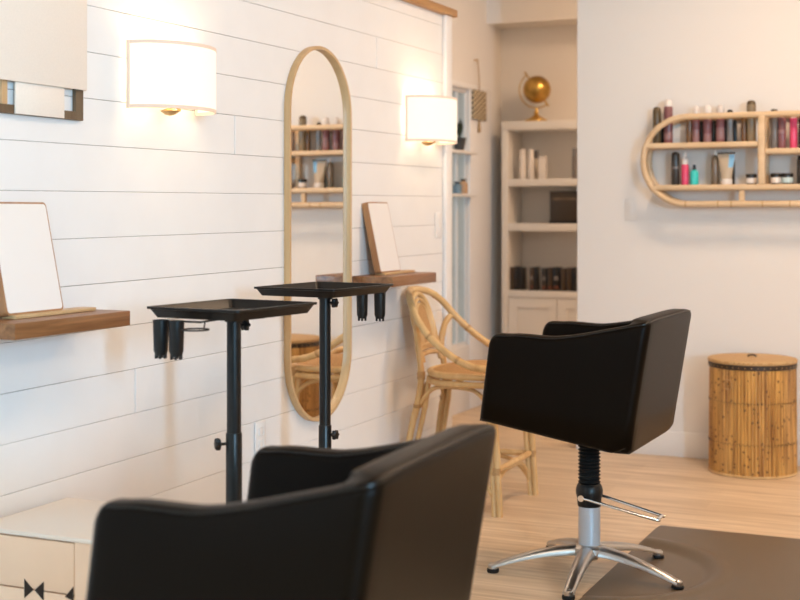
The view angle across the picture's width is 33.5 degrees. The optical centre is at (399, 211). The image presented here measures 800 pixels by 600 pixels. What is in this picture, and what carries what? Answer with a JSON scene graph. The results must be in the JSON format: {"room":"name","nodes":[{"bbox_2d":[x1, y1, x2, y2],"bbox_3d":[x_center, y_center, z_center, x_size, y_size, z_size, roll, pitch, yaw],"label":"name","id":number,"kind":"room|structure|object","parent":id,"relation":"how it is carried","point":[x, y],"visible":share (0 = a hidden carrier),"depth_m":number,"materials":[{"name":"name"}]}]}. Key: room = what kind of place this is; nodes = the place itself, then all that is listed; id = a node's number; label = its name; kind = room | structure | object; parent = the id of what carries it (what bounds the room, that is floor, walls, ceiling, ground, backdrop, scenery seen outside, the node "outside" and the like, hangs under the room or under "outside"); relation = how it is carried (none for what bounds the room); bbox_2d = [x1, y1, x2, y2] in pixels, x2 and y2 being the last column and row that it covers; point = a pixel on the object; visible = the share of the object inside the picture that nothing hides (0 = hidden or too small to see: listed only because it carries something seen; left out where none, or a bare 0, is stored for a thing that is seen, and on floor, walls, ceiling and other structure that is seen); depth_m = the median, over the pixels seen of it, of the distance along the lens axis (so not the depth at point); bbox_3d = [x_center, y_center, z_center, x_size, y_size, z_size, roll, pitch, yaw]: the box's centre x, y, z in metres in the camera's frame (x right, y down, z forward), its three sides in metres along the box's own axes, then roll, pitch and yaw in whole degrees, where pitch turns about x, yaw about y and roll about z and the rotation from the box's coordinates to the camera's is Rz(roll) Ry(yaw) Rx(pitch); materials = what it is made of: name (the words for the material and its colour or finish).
{"room":"salon","nodes":[
{"label":"salon","id":0,"kind":"room"},
{"bbox_2d":[0,0,441,517],"bbox_3d":[-1.879,0.163,1.747,0.121,2.175,10.052,0,0,24],"label":"wall","id":1,"kind":"structure","parent":0,"point":[146,206],"depth_m":4.32,"materials":[{"name":"white wood"}]},
{"bbox_2d":[0,0,86,120],"bbox_3d":[-1.056,-0.608,3.406,0.024,0.700,0.787,0,0,24],"label":"wall art","id":2,"kind":"object","parent":1,"relation":"attached to","point":[43,43],"visible":1,"depth_m":3.59,"materials":[{"name":"brown wood"}]},
{"bbox_2d":[0,309,129,339],"bbox_3d":[-0.927,0.293,3.504,0.181,0.041,0.475,0,0,24],"label":"floating shelf","id":3,"kind":"object","parent":1,"relation":"attached to","point":[34,327],"visible":0.86,"depth_m":3.43,"materials":[{"name":"brown wood"}]},
{"bbox_2d":[0,202,95,318],"bbox_3d":[-0.957,0.123,3.538,0.100,0.298,0.350,0,0,24],"label":"mirror","id":4,"kind":"object","parent":3,"relation":"on","point":[29,280],"visible":1,"depth_m":3.48,"materials":[{"name":"brown wood"}]},
{"bbox_2d":[126,39,215,115],"bbox_3d":[-0.671,-0.405,4.095,0.161,0.214,0.380,0,0,24],"label":"wall sconce","id":5,"kind":"object","parent":1,"relation":"attached to","point":[168,74],"visible":1,"depth_m":3.96,"materials":[{"name":"beige fabric"}]},
{"bbox_2d":[255,420,265,453],"bbox_3d":[-0.490,0.795,4.685,0.010,0.116,0.072,0,0,24],"label":"power outlet","id":6,"kind":"object","parent":1,"relation":"attached to","point":[260,427],"visible":0.84,"depth_m":4.67,"materials":[{"name":"white paint"}]},
{"bbox_2d":[259,427,263,435],"bbox_3d":[-0.488,0.773,4.684,0.005,0.028,0.030,0,0,24],"label":"receptacle","id":7,"kind":"object","parent":6,"relation":"attached to","point":[261,429],"depth_m":4.68,"materials":[{"name":"white paint"}]},
{"bbox_2d":[259,440,263,448],"bbox_3d":[-0.488,0.817,4.684,0.005,0.028,0.030,0,0,24],"label":"receptacle","id":8,"kind":"object","parent":6,"relation":"attached to","point":[261,442],"depth_m":4.68,"materials":[{"name":"white paint"}]},
{"bbox_2d":[284,46,351,421],"bbox_3d":[-0.307,0.083,5.077,0.024,1.429,0.512,0,0,24],"label":"wall mirror","id":9,"kind":"object","parent":1,"relation":"attached to","point":[317,100],"visible":0.95,"depth_m":5.05,"materials":[{"name":"clear mirror"}]},
{"bbox_2d":[352,272,435,286],"bbox_3d":[-0.019,0.279,5.528,0.181,0.041,0.450,0,0,24],"label":"floating shelf","id":10,"kind":"object","parent":1,"relation":"attached to","point":[403,279],"visible":0.76,"depth_m":5.40,"materials":[{"name":"brown wood"}]},
{"bbox_2d":[362,202,414,274],"bbox_3d":[-0.047,0.108,5.569,0.100,0.299,0.325,0,0,24],"label":"mirror","id":11,"kind":"object","parent":10,"relation":"on","point":[378,224],"visible":1,"depth_m":5.48,"materials":[{"name":"brown wood"}]},
{"bbox_2d":[402,0,457,17],"bbox_3d":[-1.871,-0.943,1.765,0.182,0.036,10.091,0,0,24],"label":"trim","id":12,"kind":"structure","parent":1,"relation":"attached to","point":[430,5],"depth_m":6.09,"materials":[{"name":"brown wood"}]},
{"bbox_2d":[405,95,456,145],"bbox_3d":[0.164,-0.405,5.959,0.161,0.214,0.380,0,0,24],"label":"wall sconce","id":13,"kind":"object","parent":1,"relation":"attached to","point":[428,118],"visible":1,"depth_m":5.82,"materials":[{"name":"beige fabric"}]},
{"bbox_2d":[435,213,441,237],"bbox_3d":[0.180,0.062,6.182,0.010,0.116,0.072,0,0,24],"label":"light switch","id":14,"kind":"object","parent":1,"relation":"attached to","point":[438,216],"visible":1,"depth_m":6.17,"materials":[{"name":"white paint"}]},
{"bbox_2d":[442,15,451,428],"bbox_3d":[0.164,0.163,6.310,0.157,2.175,0.094,0,0,24],"label":"trim","id":15,"kind":"structure","parent":1,"relation":"attached to","point":[446,20],"depth_m":6.25,"materials":[{"name":"white paint"}]},
{"bbox_2d":[431,0,500,343],"bbox_3d":[-1.943,-0.225,3.293,0.120,2.950,12.820,0,0,24],"label":"wall","id":16,"kind":"structure","parent":0,"point":[473,38],"depth_m":8.69,"materials":[{"name":"beige paint"}]},
{"bbox_2d":[452,80,491,415],"bbox_3d":[0.369,0.220,8.303,0.050,2.060,1.055,0,0,24],"label":"window","id":17,"kind":"structure","parent":16,"relation":"in","point":[478,166],"depth_m":8.47,"materials":[{"name":"white paint"}]},
{"bbox_2d":[452,149,477,154],"bbox_3d":[0.343,-0.370,8.156,0.076,0.016,0.557,0,0,24],"label":"shelf","id":18,"kind":"object","parent":17,"relation":"attached to","point":[454,151],"visible":0.51,"depth_m":8.23,"materials":[{"name":"white paint"}]},
{"bbox_2d":[454,120,465,150],"bbox_3d":[0.366,-0.478,8.186,0.088,0.199,0.087,0,0,24],"label":"potted plant","id":19,"kind":"object","parent":18,"relation":"on","point":[460,145],"visible":0.85,"depth_m":8.16,"materials":[{"name":"grey plant"}]},
{"bbox_2d":[452,194,477,196],"bbox_3d":[0.343,-0.103,8.156,0.076,0.016,0.557,0,0,24],"label":"shelf","id":20,"kind":"object","parent":17,"relation":"attached to","point":[453,195],"visible":0.51,"depth_m":8.19,"materials":[{"name":"white paint"}]},
{"bbox_2d":[453,182,461,193],"bbox_3d":[0.352,-0.148,8.171,0.056,0.075,0.056,0,0,24],"label":"jar","id":21,"kind":"object","parent":20,"relation":"on","point":[457,188],"visible":1,"depth_m":8.15,"materials":[{"name":"blue glass"}]},
{"bbox_2d":[460,179,467,193],"bbox_3d":[0.393,-0.159,8.262,0.056,0.095,0.056,0,0,24],"label":"bottle","id":22,"kind":"object","parent":20,"relation":"on","point":[463,182],"visible":0.85,"depth_m":8.24,"materials":[{"name":"brown plastic"}]},
{"bbox_2d":[472,59,486,132],"bbox_3d":[0.500,-0.744,8.542,0.042,0.471,0.236,0,0,24],"label":"hanging ornament","id":23,"kind":"object","parent":16,"relation":"hanging from","point":[479,98],"visible":1,"depth_m":8.53,"materials":[{"name":"fabric"}]},
{"bbox_2d":[501,25,576,332],"bbox_3d":[2.118,-0.225,8.431,3.090,2.950,0.120,0,0,24],"label":"wall","id":24,"kind":"structure","parent":0,"point":[550,53],"depth_m":8.90,"materials":[{"name":"beige paint"}]},
{"bbox_2d":[487,0,576,28],"bbox_3d":[2.037,-1.468,8.248,3.090,0.463,0.280,0,0,24],"label":"trim","id":25,"kind":"structure","parent":24,"relation":"attached to","point":[501,14],"depth_m":8.65,"materials":[{"name":"beige paint"}]},
{"bbox_2d":[452,405,799,599],"bbox_3d":[1.075,1.300,2.203,9.300,0.100,13.500,0,0,24],"label":"floor","id":26,"kind":"structure","parent":0,"point":[683,490],"depth_m":5.63,"materials":[{"name":"brown wood"}]},
{"bbox_2d":[0,498,106,599],"bbox_3d":[-0.833,1.022,3.456,0.363,0.457,0.365,0,0,24],"label":"base cabinet","id":27,"kind":"object","parent":26,"relation":"on","point":[45,550],"visible":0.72,"depth_m":3.30,"materials":[{"name":"paint"}]},
{"bbox_2d":[147,299,316,502],"bbox_3d":[-0.451,0.744,3.450,0.446,1.011,0.400,0,0,-45],"label":"tray stand","id":28,"kind":"object","parent":26,"relation":"on","point":[237,313],"visible":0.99,"depth_m":3.43,"materials":[{"name":"black plastic"}]},
{"bbox_2d":[153,319,168,358],"bbox_3d":[-0.595,0.316,3.307,0.040,0.096,0.040,0,0,30],"label":"cup","id":29,"kind":"object","parent":28,"relation":"on","point":[160,326],"depth_m":3.29,"materials":[{"name":"black plastic"}]},
{"bbox_2d":[168,320,183,359],"bbox_3d":[-0.552,0.316,3.283,0.040,0.096,0.040,0,0,30],"label":"cup","id":30,"kind":"object","parent":28,"relation":"on","point":[176,335],"depth_m":3.27,"materials":[{"name":"black plastic"}]},
{"bbox_2d":[147,299,316,320],"bbox_3d":[-0.431,0.253,3.450,0.294,0.028,0.358,0,0,30],"label":"tray","id":31,"kind":"object","parent":28,"relation":"on","point":[221,309],"depth_m":3.38,"materials":[{"name":"black plastic"}]},
{"bbox_2d":[86,424,495,599],"bbox_3d":[-0.193,0.827,2.402,0.675,0.844,0.664,0,0,22],"label":"salon chair","id":32,"kind":"object","parent":26,"relation":"on","point":[401,520],"visible":1,"depth_m":2.17,"materials":[{"name":"black leather"}]},
{"bbox_2d":[254,281,392,448],"bbox_3d":[-0.238,0.744,4.350,0.413,1.011,0.404,0,0,29],"label":"tray stand","id":33,"kind":"object","parent":26,"relation":"on","point":[324,291],"visible":0.62,"depth_m":4.32,"materials":[{"name":"black plastic"}]},
{"bbox_2d":[254,281,392,297],"bbox_3d":[-0.245,0.253,4.340,0.311,0.028,0.379,0,0,29],"label":"tray","id":34,"kind":"object","parent":33,"relation":"on","point":[317,289],"depth_m":4.26,"materials":[{"name":"black plastic"}]},
{"bbox_2d":[356,294,367,320],"bbox_3d":[-0.127,0.316,4.455,0.040,0.096,0.040,0,0,29],"label":"cup","id":35,"kind":"object","parent":33,"relation":"on","point":[362,300],"depth_m":4.44,"materials":[{"name":"black plastic"}]},
{"bbox_2d":[374,293,385,320],"bbox_3d":[-0.067,0.316,4.442,0.040,0.096,0.040,0,0,29],"label":"cup","id":36,"kind":"object","parent":33,"relation":"on","point":[379,298],"depth_m":4.43,"materials":[{"name":"black plastic"}]},
{"bbox_2d":[405,286,538,517],"bbox_3d":[0.287,0.789,5.758,0.535,0.926,0.541,0,0,24],"label":"rattan chair","id":37,"kind":"object","parent":26,"relation":"on","point":[425,332],"visible":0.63,"depth_m":5.69,"materials":[{"name":"wicker"}]},
{"bbox_2d":[502,120,576,334],"bbox_3d":[1.206,0.331,8.605,1.057,1.838,0.299,0,0,24],"label":"bookcase","id":38,"kind":"object","parent":26,"relation":"on","point":[529,239],"visible":0.31,"depth_m":8.76,"materials":[{"name":"white paint"}]},
{"bbox_2d":[510,266,514,289],"bbox_3d":[0.747,0.434,8.728,0.027,0.151,0.070,0,0,24],"label":"carton","id":39,"kind":"object","parent":38,"relation":"on","point":[512,269],"visible":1,"depth_m":8.70,"materials":[{"name":"brown"}]},
{"bbox_2d":[515,266,521,289],"bbox_3d":[0.776,0.432,8.715,0.028,0.155,0.070,0,0,24],"label":"carton","id":40,"kind":"object","parent":38,"relation":"on","point":[516,267],"visible":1,"depth_m":8.68,"materials":[{"name":"black"}]},
{"bbox_2d":[519,149,525,178],"bbox_3d":[0.803,-0.311,8.703,0.046,0.194,0.046,0,0,24],"label":"book","id":41,"kind":"object","parent":38,"relation":"on","point":[522,158],"visible":0.98,"depth_m":8.68,"materials":[{"name":"beige paper"}]},
{"bbox_2d":[519,267,526,289],"bbox_3d":[0.805,0.436,8.702,0.028,0.148,0.070,0,0,24],"label":"carton","id":42,"kind":"object","parent":38,"relation":"on","point":[522,270],"visible":1,"depth_m":8.67,"materials":[{"name":"black"}]},
{"bbox_2d":[528,149,533,178],"bbox_3d":[0.855,-0.311,8.679,0.042,0.194,0.042,0,0,24],"label":"book","id":43,"kind":"object","parent":38,"relation":"on","point":[530,151],"visible":0.98,"depth_m":8.66,"materials":[{"name":"beige paper"}]},
{"bbox_2d":[529,267,533,289],"bbox_3d":[0.867,0.434,8.673,0.030,0.151,0.071,0,0,24],"label":"carton","id":44,"kind":"object","parent":38,"relation":"on","point":[531,269],"visible":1,"depth_m":8.64,"materials":[{"name":"brown"}]},
{"bbox_2d":[519,72,550,120],"bbox_3d":[0.897,-0.756,8.715,0.180,0.336,0.180,0,0,-21],"label":"globe","id":45,"kind":"object","parent":38,"relation":"on","point":[536,89],"visible":0.98,"depth_m":8.66,"materials":[{"name":"gold metal"}]},
{"bbox_2d":[534,150,538,178],"bbox_3d":[0.897,-0.310,8.759,0.033,0.191,0.033,0,0,24],"label":"bottle","id":46,"kind":"object","parent":38,"relation":"on","point":[536,160],"visible":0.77,"depth_m":8.74,"materials":[{"name":"beige"}]},
{"bbox_2d":[534,266,539,290],"bbox_3d":[0.894,0.432,8.662,0.019,0.155,0.070,0,0,24],"label":"book","id":47,"kind":"object","parent":38,"relation":"on","point":[537,268],"visible":1,"depth_m":8.64,"materials":[{"name":"black"}]},
{"bbox_2d":[539,156,546,178],"bbox_3d":[0.930,-0.288,8.646,0.049,0.148,0.039,0,0,24],"label":"carton","id":48,"kind":"object","parent":38,"relation":"on","point":[542,159],"visible":0.97,"depth_m":8.63,"materials":[{"name":"beige cardboard"}]},
{"bbox_2d":[541,267,546,290],"bbox_3d":[0.943,0.436,8.639,0.034,0.148,0.071,0,0,24],"label":"book","id":49,"kind":"object","parent":38,"relation":"on","point":[543,270],"visible":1,"depth_m":8.61,"materials":[{"name":"grey"}]},
{"bbox_2d":[547,267,552,290],"bbox_3d":[0.981,0.434,8.623,0.032,0.152,0.071,0,0,24],"label":"book","id":50,"kind":"object","parent":38,"relation":"on","point":[549,269],"visible":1,"depth_m":8.59,"materials":[{"name":"brown"}]},
{"bbox_2d":[553,267,561,290],"bbox_3d":[1.021,0.432,8.605,0.040,0.155,0.071,0,0,24],"label":"book","id":51,"kind":"object","parent":38,"relation":"on","point":[556,270],"visible":1,"depth_m":8.57,"materials":[{"name":"black"}]},
{"bbox_2d":[549,191,576,222],"bbox_3d":[1.093,-0.030,8.606,0.236,0.208,0.120,0,0,24],"label":"display box","id":52,"kind":"object","parent":38,"relation":"on","point":[563,204],"visible":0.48,"depth_m":8.56,"materials":[{"name":"black plastic"}]},
{"bbox_2d":[561,268,566,290],"bbox_3d":[1.063,0.436,8.586,0.032,0.148,0.070,0,0,24],"label":"book","id":53,"kind":"object","parent":38,"relation":"on","point":[563,270],"visible":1,"depth_m":8.55,"materials":[{"name":"brown"}]},
{"bbox_2d":[567,267,571,290],"bbox_3d":[1.098,0.434,8.570,0.030,0.152,0.070,0,0,24],"label":"book","id":54,"kind":"object","parent":38,"relation":"on","point":[569,270],"visible":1,"depth_m":8.54,"materials":[{"name":"brown"}]},
{"bbox_2d":[572,148,576,177],"bbox_3d":[1.126,-0.313,8.558,0.040,0.197,0.040,0,0,24],"label":"bottle","id":55,"kind":"object","parent":38,"relation":"on","point":[574,150],"visible":0.69,"depth_m":8.54,"materials":[{"name":"grey"}]},
{"bbox_2d":[572,267,576,291],"bbox_3d":[1.130,0.432,8.556,0.026,0.155,0.070,0,0,24],"label":"book","id":56,"kind":"object","parent":38,"relation":"on","point":[574,269],"visible":0.71,"depth_m":8.53,"materials":[{"name":"black"}]},
{"bbox_2d":[579,525,799,599],"bbox_3d":[1.119,1.237,4.372,0.915,0.024,1.535,0,0,24],"label":"floor mat","id":57,"kind":"object","parent":26,"relation":"on","point":[710,564],"visible":0.96,"depth_m":4.60,"materials":[{"name":"rubber"}]},
{"bbox_2d":[480,309,690,599],"bbox_3d":[0.655,0.795,4.581,0.672,0.908,0.662,0,0,25],"label":"salon chair","id":58,"kind":"object","parent":57,"relation":"on","point":[594,387],"visible":1,"depth_m":4.37,"materials":[{"name":"black leather"}]},
{"bbox_2d":[708,353,797,478],"bbox_3d":[1.701,0.967,6.419,0.422,0.564,0.422,0,0,24],"label":"hamper","id":59,"kind":"object","parent":26,"relation":"on","point":[753,396],"visible":1,"depth_m":6.25,"materials":[{"name":"wicker"}]},
{"bbox_2d":[577,0,799,439],"bbox_3d":[3.996,-0.225,5.726,6.650,2.950,0.140,0,0,24],"label":"wall","id":60,"kind":"structure","parent":0,"point":[736,270],"depth_m":6.78,"materials":[{"name":"white paint"}]},
{"bbox_2d":[625,199,635,219],"bbox_3d":[1.196,-0.012,6.899,0.058,0.110,0.008,0,0,24],"label":"light switch","id":61,"kind":"object","parent":60,"relation":"attached to","point":[630,204],"visible":1,"depth_m":6.89,"materials":[{"name":"white paint"}]},
{"bbox_2d":[576,431,799,465],"bbox_3d":[3.965,1.188,5.656,6.650,0.125,0.015,0,0,24],"label":"baseboard","id":62,"kind":"structure","parent":60,"relation":"attached to","point":[676,444],"depth_m":6.78,"materials":[{"name":"white paint"}]},
{"bbox_2d":[640,110,799,206],"bbox_3d":[1.868,-0.258,6.519,1.370,0.468,0.154,0,0,24],"label":"shelf","id":63,"kind":"object","parent":60,"relation":"attached to","point":[763,117],"visible":0.98,"depth_m":6.57,"materials":[{"name":"brown wood"}]},
{"bbox_2d":[653,107,660,142],"bbox_3d":[1.308,-0.441,6.771,0.044,0.187,0.044,0,0,24],"label":"bottle","id":64,"kind":"object","parent":63,"relation":"on","point":[656,111],"visible":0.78,"depth_m":6.75,"materials":[{"name":"brown plastic"}]},
{"bbox_2d":[661,128,663,142],"bbox_3d":[1.341,-0.402,6.790,0.021,0.108,0.021,0,0,24],"label":"bottle","id":65,"kind":"object","parent":63,"relation":"on","point":[662,129],"visible":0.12,"depth_m":6.78,"materials":[{"name":"black plastic"}]},
{"bbox_2d":[664,99,672,142],"bbox_3d":[1.361,-0.460,6.747,0.047,0.225,0.047,0,0,24],"label":"bottle","id":66,"kind":"object","parent":63,"relation":"on","point":[668,109],"visible":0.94,"depth_m":6.73,"materials":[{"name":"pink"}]},
{"bbox_2d":[671,152,679,184],"bbox_3d":[1.395,-0.220,6.732,0.044,0.167,0.044,0,0,24],"label":"bottle","id":67,"kind":"object","parent":63,"relation":"on","point":[675,156],"visible":0.97,"depth_m":6.71,"materials":[{"name":"grey plastic"}]},
{"bbox_2d":[681,152,688,184],"bbox_3d":[1.438,-0.219,6.713,0.037,0.165,0.037,0,0,24],"label":"bottle","id":68,"kind":"object","parent":63,"relation":"on","point":[684,167],"visible":0.97,"depth_m":6.70,"materials":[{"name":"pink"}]},
{"bbox_2d":[686,120,691,142],"bbox_3d":[1.458,-0.421,6.704,0.030,0.148,0.030,0,0,24],"label":"bottle","id":69,"kind":"object","parent":63,"relation":"on","point":[688,122],"visible":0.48,"depth_m":6.69,"materials":[{"name":"brown plastic"}]},
{"bbox_2d":[690,165,698,184],"bbox_3d":[1.481,-0.187,6.694,0.042,0.101,0.042,0,0,24],"label":"bottle","id":70,"kind":"object","parent":63,"relation":"on","point":[694,175],"visible":1,"depth_m":6.68,"materials":[{"name":"teal plastic"}]},
{"bbox_2d":[692,106,699,141],"bbox_3d":[1.489,-0.442,6.690,0.039,0.188,0.039,0,0,24],"label":"bottle","id":71,"kind":"object","parent":63,"relation":"on","point":[695,123],"visible":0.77,"depth_m":6.67,"materials":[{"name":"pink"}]},
{"bbox_2d":[700,121,702,141],"bbox_3d":[1.521,-0.403,6.708,0.021,0.111,0.021,0,0,24],"label":"bottle","id":72,"kind":"object","parent":63,"relation":"on","point":[701,122],"visible":0.73,"depth_m":6.70,"materials":[{"name":"black plastic"}]},
{"bbox_2d":[703,105,711,141],"bbox_3d":[1.541,-0.442,6.667,0.044,0.188,0.044,0,0,24],"label":"bottle","id":73,"kind":"object","parent":63,"relation":"on","point":[707,123],"visible":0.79,"depth_m":6.65,"materials":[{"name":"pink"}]},
{"bbox_2d":[712,121,715,141],"bbox_3d":[1.577,-0.403,6.684,0.027,0.111,0.027,0,0,24],"label":"bottle","id":74,"kind":"object","parent":63,"relation":"on","point":[713,122],"visible":0.77,"depth_m":6.67,"materials":[{"name":"black plastic"}]},
{"bbox_2d":[711,150,718,184],"bbox_3d":[1.575,-0.223,6.651,0.036,0.172,0.036,0,0,24],"label":"bottle","id":75,"kind":"object","parent":63,"relation":"on","point":[714,162],"visible":1,"depth_m":6.64,"materials":[{"name":"brown"}]},
{"bbox_2d":[716,105,724,141],"bbox_3d":[1.600,-0.442,6.640,0.044,0.188,0.044,0,0,24],"label":"bottle","id":76,"kind":"object","parent":63,"relation":"on","point":[720,123],"visible":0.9,"depth_m":6.62,"materials":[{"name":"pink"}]},
{"bbox_2d":[725,120,726,141],"bbox_3d":[1.630,-0.403,6.660,0.021,0.111,0.021,0,0,24],"label":"bottle","id":77,"kind":"object","parent":63,"relation":"on","point":[725,120],"visible":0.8,"depth_m":6.65,"materials":[{"name":"black plastic"}]},
{"bbox_2d":[717,152,735,183],"bbox_3d":[1.622,-0.216,6.608,0.058,0.160,0.072,0,0,-28],"label":"tube","id":78,"kind":"object","parent":63,"relation":"on","point":[726,159],"visible":0.99,"depth_m":6.59,"materials":[{"name":"beige plastic"}]},
{"bbox_2d":[727,109,732,141],"bbox_3d":[1.643,-0.429,6.621,0.032,0.162,0.032,0,0,24],"label":"bottle","id":79,"kind":"object","parent":63,"relation":"on","point":[729,121],"visible":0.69,"depth_m":6.61,"materials":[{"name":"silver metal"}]},
{"bbox_2d":[732,160,734,183],"bbox_3d":[1.653,-0.210,6.653,0.044,0.148,0.044,0,0,24],"label":"bottle","id":80,"kind":"object","parent":63,"relation":"on","point":[733,174],"visible":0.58,"depth_m":6.63,"materials":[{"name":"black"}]},
{"bbox_2d":[733,120,736,141],"bbox_3d":[1.673,-0.403,6.641,0.021,0.111,0.021,0,0,24],"label":"bottle","id":81,"kind":"object","parent":63,"relation":"on","point":[734,121],"visible":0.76,"depth_m":6.63,"materials":[{"name":"black plastic"}]},
{"bbox_2d":[741,118,746,140],"bbox_3d":[1.705,-0.416,6.593,0.028,0.138,0.028,0,0,24],"label":"bottle","id":82,"kind":"object","parent":63,"relation":"on","point":[743,120],"visible":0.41,"depth_m":6.58,"materials":[{"name":"brown plastic"}]},
{"bbox_2d":[747,100,755,140],"bbox_3d":[1.738,-0.450,6.579,0.045,0.204,0.045,0,0,24],"label":"bottle","id":83,"kind":"object","parent":63,"relation":"on","point":[751,105],"visible":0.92,"depth_m":6.56,"materials":[{"name":"brown plastic"}]},
{"bbox_2d":[746,174,756,183],"bbox_3d":[1.738,-0.162,6.578,0.054,0.052,0.054,0,0,24],"label":"jar","id":84,"kind":"object","parent":63,"relation":"on","point":[750,178],"visible":0.93,"depth_m":6.56,"materials":[{"name":"grey"}]},
{"bbox_2d":[770,109,777,147],"bbox_3d":[1.839,-0.408,6.533,0.036,0.194,0.036,0,0,24],"label":"bottle","id":85,"kind":"object","parent":63,"relation":"on","point":[773,120],"visible":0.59,"depth_m":6.52,"materials":[{"name":"grey plastic"}]},
{"bbox_2d":[771,173,780,183],"bbox_3d":[1.846,-0.163,6.530,0.052,0.053,0.052,0,0,24],"label":"jar","id":86,"kind":"object","parent":63,"relation":"on","point":[775,177],"visible":0.94,"depth_m":6.51,"materials":[{"name":"grey"}]},
{"bbox_2d":[778,117,785,147],"bbox_3d":[1.872,-0.394,6.518,0.041,0.167,0.041,0,0,24],"label":"bottle","id":87,"kind":"object","parent":63,"relation":"on","point":[781,120],"visible":0.8,"depth_m":6.50,"materials":[{"name":"red"}]},
{"bbox_2d":[782,173,792,183],"bbox_3d":[1.896,-0.163,6.508,0.056,0.053,0.056,0,0,24],"label":"jar","id":88,"kind":"object","parent":63,"relation":"on","point":[787,178],"visible":0.98,"depth_m":6.48,"materials":[{"name":"grey"}]},
{"bbox_2d":[790,117,796,147],"bbox_3d":[1.922,-0.394,6.496,0.036,0.167,0.036,0,0,24],"label":"bottle","id":89,"kind":"object","parent":63,"relation":"on","point":[793,120],"visible":0.69,"depth_m":6.48,"materials":[{"name":"red"}]},
{"bbox_2d":[797,156,799,183],"bbox_3d":[1.954,-0.205,6.482,0.039,0.138,0.039,0,0,24],"label":"bottle","id":90,"kind":"object","parent":63,"relation":"on","point":[798,157],"visible":0.96,"depth_m":6.47,"materials":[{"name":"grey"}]},
{"bbox_2d":[799,117,799,147],"bbox_3d":[1.961,-0.392,6.479,0.037,0.162,0.037,0,0,24],"label":"bottle","id":91,"kind":"object","parent":63,"relation":"on","point":[799,117],"visible":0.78,"depth_m":6.47,"materials":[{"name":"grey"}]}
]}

